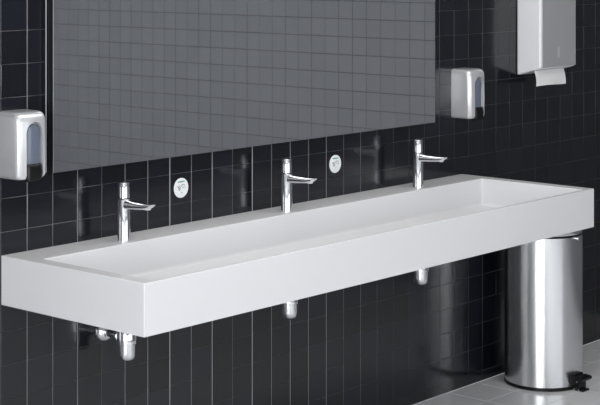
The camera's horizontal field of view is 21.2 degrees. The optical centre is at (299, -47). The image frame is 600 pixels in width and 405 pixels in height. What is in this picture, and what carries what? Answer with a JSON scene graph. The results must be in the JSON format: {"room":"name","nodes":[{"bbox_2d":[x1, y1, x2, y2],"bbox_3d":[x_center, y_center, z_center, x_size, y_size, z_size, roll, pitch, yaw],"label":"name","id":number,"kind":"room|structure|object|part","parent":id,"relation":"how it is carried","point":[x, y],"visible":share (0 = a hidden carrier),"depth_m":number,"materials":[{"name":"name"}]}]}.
{"room":"public restroom","nodes":[
{"label":"public restroom","id":0,"kind":"room"},
{"bbox_2d":[0,0,599,404],"bbox_3d":[-1.161,0.399,4.541,0.081,2.750,8.500,0,0,41],"label":"wall","id":1,"kind":"structure","parent":0,"point":[395,340],"depth_m":5.91,"materials":[{"name":"black tile"}]},
{"bbox_2d":[0,109,44,181],"bbox_3d":[-0.823,0.574,4.789,0.100,0.206,0.112,0,0,41],"label":"soap dispenser","id":2,"kind":"object","parent":1,"relation":"attached to","point":[22,131],"visible":1,"depth_m":4.75,"materials":[{"name":"silver metal"}]},
{"bbox_2d":[174,178,187,197],"bbox_3d":[-0.396,0.781,5.350,0.003,0.066,0.066,0,0,41],"label":"round sticker","id":3,"kind":"object","parent":1,"relation":"attached to","point":[181,185],"visible":1,"depth_m":5.35,"materials":[{"name":"white"}]},
{"bbox_2d":[45,0,434,172],"bbox_3d":[-0.120,0.210,5.643,0.033,0.922,1.962,0,0,41],"label":"wall mirror","id":4,"kind":"object","parent":1,"relation":"attached to","point":[129,81],"visible":1,"depth_m":5.45,"materials":[{"name":"grey mirror"}]},
{"bbox_3d":[-0.777,0.210,4.917,0.001,0.922,0.004,0,0,41],"label":"edge trim","id":5,"kind":"part","parent":4,"relation":"part of","materials":[{"name":"silver metal"}]},
{"bbox_2d":[1,174,593,336],"bbox_3d":[0.117,0.975,5.468,0.620,0.148,2.352,0,0,41],"label":"sink","id":6,"kind":"object","parent":1,"relation":"attached to","point":[173,277],"visible":1,"depth_m":5.15,"materials":[{"name":"white ceramic"}]},
{"bbox_2d":[96,327,136,360],"bbox_3d":[-0.570,1.161,5.049,0.138,0.225,0.065,0,0,41],"label":"trap","id":7,"kind":"object","parent":6,"relation":"attached to","point":[126,342],"visible":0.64,"depth_m":5.00,"materials":[{"name":"silver metal"}]},
{"bbox_2d":[118,344,134,360],"bbox_3d":[-0.542,1.246,5.024,0.055,0.054,0.055,0,0,41],"label":"cup","id":8,"kind":"object","parent":7,"relation":"on","point":[126,352],"depth_m":5.00,"materials":[{"name":"silver metal"}]},
{"bbox_2d":[117,181,155,241],"bbox_3d":[-0.510,0.809,4.995,0.151,0.184,0.041,0,0,41],"label":"tap","id":9,"kind":"object","parent":6,"relation":"on","point":[125,204],"visible":1,"depth_m":5.01,"materials":[{"name":"silver metal"}]},
{"bbox_3d":[-0.500,0.787,4.987,0.126,0.030,0.030,0,0,41],"label":"spout","id":10,"kind":"part","parent":9,"relation":"part of","materials":[{"name":"silver metal"}]},
{"bbox_2d":[281,300,297,318],"bbox_3d":[-0.066,1.161,5.625,0.138,0.225,0.065,0,0,41],"label":"trap","id":11,"kind":"object","parent":6,"relation":"attached to","point":[289,309],"visible":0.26,"depth_m":5.58,"materials":[{"name":"silver metal"}]},
{"bbox_2d":[281,158,316,211],"bbox_3d":[-0.005,0.809,5.572,0.151,0.184,0.041,0,0,41],"label":"tap","id":12,"kind":"object","parent":6,"relation":"on","point":[287,178],"visible":1,"depth_m":5.59,"materials":[{"name":"silver metal"}]},
{"bbox_3d":[0.004,0.787,5.563,0.126,0.030,0.030,0,0,41],"label":"spout","id":13,"kind":"part","parent":12,"relation":"part of","materials":[{"name":"silver metal"}]},
{"bbox_2d":[414,268,428,284],"bbox_3d":[0.435,1.161,6.196,0.138,0.225,0.065,0,0,41],"label":"trap","id":14,"kind":"object","parent":6,"relation":"attached to","point":[420,276],"visible":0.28,"depth_m":6.15,"materials":[{"name":"silver metal"}]},
{"bbox_2d":[413,139,447,187],"bbox_3d":[0.496,0.809,6.143,0.151,0.184,0.041,0,0,41],"label":"tap","id":15,"kind":"object","parent":6,"relation":"on","point":[419,157],"visible":1,"depth_m":6.16,"materials":[{"name":"silver metal"}]},
{"bbox_3d":[0.505,0.787,6.135,0.126,0.030,0.030,0,0,41],"label":"spout","id":16,"kind":"part","parent":15,"relation":"part of","materials":[{"name":"silver metal"}]},
{"bbox_2d":[329,155,340,172],"bbox_3d":[0.131,0.780,5.951,0.003,0.066,0.066,0,0,41],"label":"round sticker","id":17,"kind":"object","parent":1,"relation":"attached to","point":[335,161],"visible":1,"depth_m":5.95,"materials":[{"name":"white"}]},
{"bbox_2d":[451,67,484,119],"bbox_3d":[0.687,0.571,6.512,0.100,0.206,0.112,0,0,41],"label":"soap dispenser","id":18,"kind":"object","parent":1,"relation":"attached to","point":[467,84],"visible":1,"depth_m":6.48,"materials":[{"name":"silver metal"}]},
{"bbox_2d":[517,0,575,74],"bbox_3d":[1.063,0.313,6.924,0.123,0.413,0.279,0,0,41],"label":"paper towel dispenser","id":19,"kind":"object","parent":1,"relation":"attached to","point":[546,29],"visible":0.93,"depth_m":6.84,"materials":[{"name":"white metal"}]},
{"bbox_2d":[534,68,565,85],"bbox_3d":[1.073,0.532,6.880,0.016,0.068,0.233,0,0,41],"label":"paper towel","id":20,"kind":"object","parent":19,"relation":"hanging from","point":[550,76],"visible":1,"depth_m":6.88,"materials":[{"name":"white paper"}]},
{"bbox_2d":[414,340,599,404],"bbox_3d":[1.050,1.823,2.603,5.801,0.100,8.500,0,0,41],"label":"floor","id":21,"kind":"structure","parent":0,"point":[494,390],"depth_m":6.46,"materials":[{"name":"grey tile"}]},
{"bbox_2d":[504,230,591,391],"bbox_3d":[1.010,1.431,6.639,0.323,0.684,0.352,0,0,-7],"label":"pedal bin","id":22,"kind":"object","parent":21,"relation":"on","point":[544,278],"visible":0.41,"depth_m":6.51,"materials":[{"name":"silver metal"}]},
{"bbox_3d":[1.008,1.118,6.653,0.320,0.058,0.320,0,0,41],"label":"lid","id":23,"kind":"part","parent":22,"relation":"part of","materials":[{"name":"silver metal"}]}
]}

